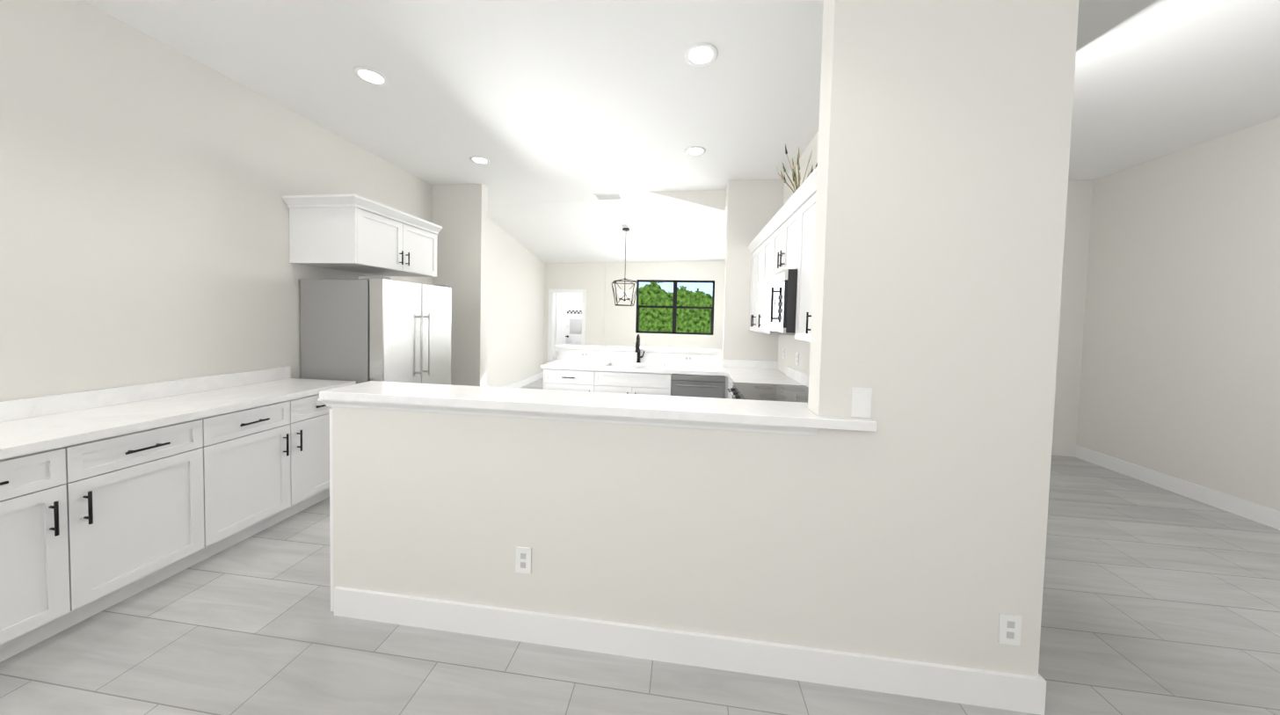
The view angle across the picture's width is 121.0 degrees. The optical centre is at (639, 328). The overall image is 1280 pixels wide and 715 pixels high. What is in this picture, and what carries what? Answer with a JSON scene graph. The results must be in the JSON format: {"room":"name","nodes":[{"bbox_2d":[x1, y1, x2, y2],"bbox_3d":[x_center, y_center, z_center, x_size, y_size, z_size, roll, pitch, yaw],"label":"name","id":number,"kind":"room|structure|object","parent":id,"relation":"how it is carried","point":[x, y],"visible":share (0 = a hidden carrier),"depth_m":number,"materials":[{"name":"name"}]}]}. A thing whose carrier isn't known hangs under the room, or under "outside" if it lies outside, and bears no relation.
{"room":"kitchen","nodes":[
{"label":"kitchen","id":0,"kind":"room"},
{"bbox_2d":[0,0,323,400],"bbox_3d":[-3.033,-0.322,3.157,0.140,3.300,11.360,2,2,7],"label":"wall","id":1,"kind":"structure","parent":0,"point":[144,214],"depth_m":2.20,"materials":[{"name":"white paint"}]},
{"bbox_2d":[0,365,290,421],"bbox_3d":[-3.213,0.424,1.200,0.020,0.099,3.790,2,2,7],"label":"backsplash","id":2,"kind":"structure","parent":1,"relation":"attached to","point":[22,408],"depth_m":2.17,"materials":[{"name":"white stone"}]},
{"bbox_2d":[282,194,442,276],"bbox_3d":[-2.565,-0.834,3.480,0.675,0.545,1.053,2,2,7],"label":"upper cabinet","id":3,"kind":"object","parent":1,"relation":"attached to","point":[353,233],"visible":1,"depth_m":3.06,"materials":[{"name":"white wood"}]},
{"bbox_2d":[554,293,568,360],"bbox_3d":[-1.955,0.144,9.146,0.128,2.010,0.720,2,2,7],"label":"door leaf","id":4,"kind":"structure","parent":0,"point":[560,330],"depth_m":9.06,"materials":[{"name":"white wood"}]},
{"bbox_2d":[580,351,589,357],"bbox_3d":[-0.738,0.343,4.819,0.118,0.074,0.007,2,2,7],"label":"electrical outlet plate","id":5,"kind":"object","parent":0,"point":[582,353],"depth_m":4.82,"materials":[{"name":"white plastic"}]},
{"bbox_2d":[553,343,721,355],"bbox_3d":[-0.041,0.317,4.879,2.207,0.128,0.320,2,2,7],"label":"bar","id":6,"kind":"object","parent":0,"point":[556,347],"visible":0.94,"depth_m":4.77,"materials":[{"name":"white stone"}]},
{"bbox_2d":[0,378,1279,714],"bbox_3d":[0.895,1.394,3.997,11.000,0.001,15.500,2,2,7],"label":"floor","id":7,"kind":"structure","parent":0,"point":[1159,600],"depth_m":1.62,"materials":[{"name":"tile"}]},
{"bbox_2d":[0,418,210,661],"bbox_3d":[-2.867,0.946,1.662,0.620,0.872,0.920,2,2,7],"label":"base cabinet","id":8,"kind":"object","parent":7,"relation":"on","point":[110,497],"depth_m":1.70,"materials":[{"name":"white wood"}]},
{"bbox_2d":[0,376,355,460],"bbox_3d":[-2.909,0.503,1.165,0.635,0.040,3.790,2,2,7],"label":"countertop","id":9,"kind":"structure","parent":8,"relation":"on","point":[18,437],"depth_m":1.96,"materials":[{"name":"white stone"}]},
{"bbox_2d":[207,393,332,555],"bbox_3d":[-2.752,0.919,2.583,0.620,0.872,0.938,2,2,7],"label":"base cabinet","id":10,"kind":"object","parent":7,"relation":"on","point":[270,463],"depth_m":2.39,"materials":[{"name":"white wood"}]},
{"bbox_2d":[300,276,451,385],"bbox_3d":[-2.486,0.432,3.557,0.848,1.793,0.905,2,2,7],"label":"fridge","id":11,"kind":"object","parent":7,"relation":"on","point":[362,329],"visible":0.48,"depth_m":3.13,"materials":[{"name":"grey metal"}]},
{"bbox_2d":[542,384,593,392],"bbox_3d":[-0.805,0.899,4.551,0.618,0.872,0.627,2,2,7],"label":"base cabinet","id":12,"kind":"object","parent":7,"relation":"on","point":[545,386],"depth_m":4.24,"materials":[{"name":"white wood"}]},
{"bbox_2d":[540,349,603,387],"bbox_3d":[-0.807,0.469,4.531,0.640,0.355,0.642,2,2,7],"label":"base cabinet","id":13,"kind":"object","parent":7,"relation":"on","point":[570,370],"depth_m":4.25,"materials":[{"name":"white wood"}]},
{"bbox_2d":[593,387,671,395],"bbox_3d":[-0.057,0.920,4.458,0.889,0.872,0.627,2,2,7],"label":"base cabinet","id":14,"kind":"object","parent":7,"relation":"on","point":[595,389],"depth_m":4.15,"materials":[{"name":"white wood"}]},
{"bbox_2d":[593,350,674,391],"bbox_3d":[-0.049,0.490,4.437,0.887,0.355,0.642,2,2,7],"label":"base cabinet","id":15,"kind":"object","parent":7,"relation":"on","point":[612,371],"depth_m":4.18,"materials":[{"name":"white wood"}]},
{"bbox_2d":[635,334,644,362],"bbox_3d":[0.001,0.253,4.603,0.110,0.368,0.220,2,2,7],"label":"faucet","id":16,"kind":"object","parent":15,"relation":"on","point":[637,346],"visible":1,"depth_m":4.67,"materials":[{"name":"black metal"}]},
{"bbox_2d":[671,373,725,398],"bbox_3d":[0.676,0.944,4.324,0.588,0.868,0.641,2,2,7],"label":"dishwasher","id":17,"kind":"object","parent":7,"relation":"on","point":[698,385],"visible":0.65,"depth_m":4.04,"materials":[{"name":"grey metal"}]},
{"bbox_2d":[670,352,785,394],"bbox_3d":[1.010,0.519,4.305,1.249,0.355,0.642,2,2,7],"label":"countertop","id":18,"kind":"structure","parent":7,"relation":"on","point":[701,364],"depth_m":4.35,"materials":[{"name":"white stone"}]},
{"bbox_2d":[724,379,733,398],"bbox_3d":[1.234,0.977,3.655,0.620,0.872,0.684,2,2,7],"label":"base cabinet","id":19,"kind":"object","parent":7,"relation":"on","point":[730,385],"depth_m":3.84,"materials":[{"name":"white wood"}]},
{"bbox_2d":[727,372,805,385],"bbox_3d":[1.235,0.520,3.624,0.635,0.040,0.650,2,2,7],"label":"countertop","id":20,"kind":"structure","parent":19,"relation":"on","point":[735,377],"depth_m":3.60,"materials":[{"name":"white stone"}]},
{"bbox_2d":[730,382,808,402],"bbox_3d":[1.079,0.961,2.943,0.699,0.903,0.756,2,2,7],"label":"range","id":21,"kind":"object","parent":7,"relation":"on","point":[771,392],"visible":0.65,"depth_m":2.94,"materials":[{"name":"silver metal"}]},
{"bbox_2d":[323,0,988,665],"bbox_3d":[-0.090,-0.203,1.638,2.800,3.300,0.130,2,2,7],"label":"wall","id":22,"kind":"structure","parent":0,"point":[847,541],"depth_m":1.55,"materials":[{"name":"white paint"}]},
{"bbox_2d":[515,545,531,574],"bbox_3d":[-0.535,1.062,1.661,0.074,0.118,0.007,2,2,7],"label":"electrical outlet plate","id":23,"kind":"object","parent":22,"relation":"attached to","point":[523,555],"depth_m":1.66,"materials":[{"name":"white plastic"}]},
{"bbox_2d":[317,380,876,435],"bbox_3d":[-0.121,0.371,1.690,2.855,0.083,0.290,2,2,7],"label":"bar","id":24,"kind":"object","parent":22,"relation":"on","point":[773,417],"visible":0.81,"depth_m":1.62,"materials":[{"name":"white stone"}]},
{"bbox_2d":[850,387,872,417],"bbox_3d":[0.893,0.298,1.460,0.074,0.118,0.007,2,2,7],"label":"electrical outlet plate","id":25,"kind":"object","parent":22,"relation":"attached to","point":[861,397],"depth_m":1.46,"materials":[{"name":"white plastic"}]},
{"bbox_2d":[82,0,1279,262],"bbox_3d":[0.931,-1.431,3.657,11.000,0.670,15.000,2,2,7],"label":"ceiling","id":26,"kind":"structure","parent":0,"point":[559,114],"depth_m":2.62,"materials":[{"name":"white paint"}]},
{"bbox_2d":[352,65,389,86],"bbox_3d":[-1.915,-1.793,2.581,0.207,0.007,0.207,1,2,-2],"label":"recessed light","id":27,"kind":"object","parent":26,"relation":"in","point":[367,75],"depth_m":2.57,"materials":[{"name":"white plastic"}]},
{"bbox_2d":[469,155,490,164],"bbox_3d":[-1.744,-1.834,3.949,0.207,0.007,0.207,1,2,-2],"label":"recessed light","id":28,"kind":"object","parent":26,"relation":"in","point":[476,159],"depth_m":3.95,"materials":[{"name":"white plastic"}]},
{"bbox_2d":[593,193,623,199],"bbox_3d":[-0.438,-1.837,5.046,0.380,0.011,0.220,2,2,7],"label":"ceiling vent","id":29,"kind":"object","parent":26,"relation":"in","point":[608,196],"visible":0.98,"depth_m":5.02,"materials":[{"name":"white metal"}]},
{"bbox_2d":[611,227,639,305],"bbox_3d":[-0.258,-1.074,6.337,0.427,1.344,0.428,1,2,-11],"label":"pendant chandelier","id":30,"kind":"object","parent":26,"relation":"hanging from","point":[624,279],"visible":1,"depth_m":6.32,"materials":[{"name":"black metal"}]},
{"bbox_2d":[684,145,705,156],"bbox_3d":[0.551,-1.769,3.614,0.207,0.007,0.207,1,2,-2],"label":"recessed light","id":31,"kind":"object","parent":26,"relation":"in","point":[694,150],"depth_m":3.61,"materials":[{"name":"white plastic"}]},
{"bbox_2d":[683,42,718,66],"bbox_3d":[0.386,-1.730,2.295,0.207,0.007,0.207,1,2,-2],"label":"recessed light","id":32,"kind":"object","parent":26,"relation":"in","point":[701,54],"depth_m":2.29,"materials":[{"name":"white plastic"}]},
{"bbox_2d":[952,0,1090,676],"bbox_3d":[1.882,-0.260,4.798,0.330,3.300,6.890,2,2,7],"label":"wall","id":33,"kind":"structure","parent":0,"point":[1002,309],"depth_m":1.39,"materials":[{"name":"white paint"}]},
{"bbox_2d":[635,279,714,334],"bbox_3d":[0.800,-0.496,8.334,1.780,1.230,0.050,2,2,7],"label":"window","id":34,"kind":"structure","parent":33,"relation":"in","point":[674,307],"depth_m":8.31,"materials":[{"name":"black metal"}]},
{"bbox_2d":[683,355,692,361],"bbox_3d":[0.621,0.380,4.650,0.118,0.074,0.007,2,2,7],"label":"electrical outlet plate","id":35,"kind":"object","parent":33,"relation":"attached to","point":[687,358],"depth_m":4.65,"materials":[{"name":"white plastic"}]},
{"bbox_2d":[747,166,817,341],"bbox_3d":[1.306,-0.438,3.010,0.395,1.005,2.681,2,2,7],"label":"upper cabinet","id":36,"kind":"object","parent":33,"relation":"attached to","point":[783,239],"visible":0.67,"depth_m":2.66,"materials":[{"name":"white wood"}]},
{"bbox_2d":[761,269,797,333],"bbox_3d":[1.254,-0.200,2.907,0.459,0.452,0.754,2,2,7],"label":"microwave","id":37,"kind":"object","parent":36,"relation":"attached to","point":[779,302],"visible":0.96,"depth_m":2.65,"materials":[{"name":"grey metal"}]},
{"bbox_2d":[776,144,817,193],"bbox_3d":[1.281,-1.155,2.940,0.379,0.559,0.328,2,2,7],"label":"plant","id":38,"kind":"object","parent":36,"relation":"on","point":[793,165],"visible":0.52,"depth_m":2.91,"materials":[{"name":"beige plant"}]},
{"bbox_2d":[782,348,785,359],"bbox_3d":[1.616,0.283,4.076,0.007,0.118,0.074,2,2,7],"label":"electrical outlet plate","id":39,"kind":"object","parent":33,"relation":"attached to","point":[783,350],"depth_m":4.06,"materials":[{"name":"white plastic"}]},
{"bbox_2d":[784,365,808,386],"bbox_3d":[1.435,0.483,2.730,0.020,0.099,2.367,2,2,7],"label":"backsplash","id":40,"kind":"structure","parent":33,"relation":"attached to","point":[796,374],"depth_m":3.49,"materials":[{"name":"white stone"}]},
{"bbox_2d":[795,352,799,364],"bbox_3d":[1.554,0.298,3.580,0.007,0.118,0.074,2,2,7],"label":"electrical outlet plate","id":41,"kind":"object","parent":33,"relation":"attached to","point":[796,353],"depth_m":3.58,"materials":[{"name":"white plastic"}]},
{"bbox_2d":[329,288,1279,714],"bbox_3d":[0.942,0.254,2.778,7.870,2.360,11.160,2,2,7],"label":"baseboard","id":42,"kind":"structure","parent":33,"relation":"attached to","point":[961,684],"depth_m":1.59,"materials":[{"name":"white wood"}]},
{"bbox_2d":[997,612,1022,645],"bbox_3d":[1.448,1.175,1.416,0.074,0.118,0.007,2,2,7],"label":"electrical outlet plate","id":43,"kind":"object","parent":33,"relation":"attached to","point":[1009,629],"depth_m":1.41,"materials":[{"name":"white plastic"}]},
{"bbox_2d":[1072,116,1279,511],"bbox_3d":[4.702,-0.054,0.479,0.140,3.300,7.650,2,2,7],"label":"wall","id":44,"kind":"structure","parent":0,"point":[1178,367],"depth_m":3.28,"materials":[{"name":"white paint"}]},
{"label":"outside","id":45,"kind":"structure","parent":0,"visible":0},
{"bbox_2d":[638,282,712,333],"bbox_3d":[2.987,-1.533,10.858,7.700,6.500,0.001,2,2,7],"label":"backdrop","id":46,"kind":"structure","parent":45,"point":[688,294],"depth_m":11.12,"materials":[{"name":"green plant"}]}
]}

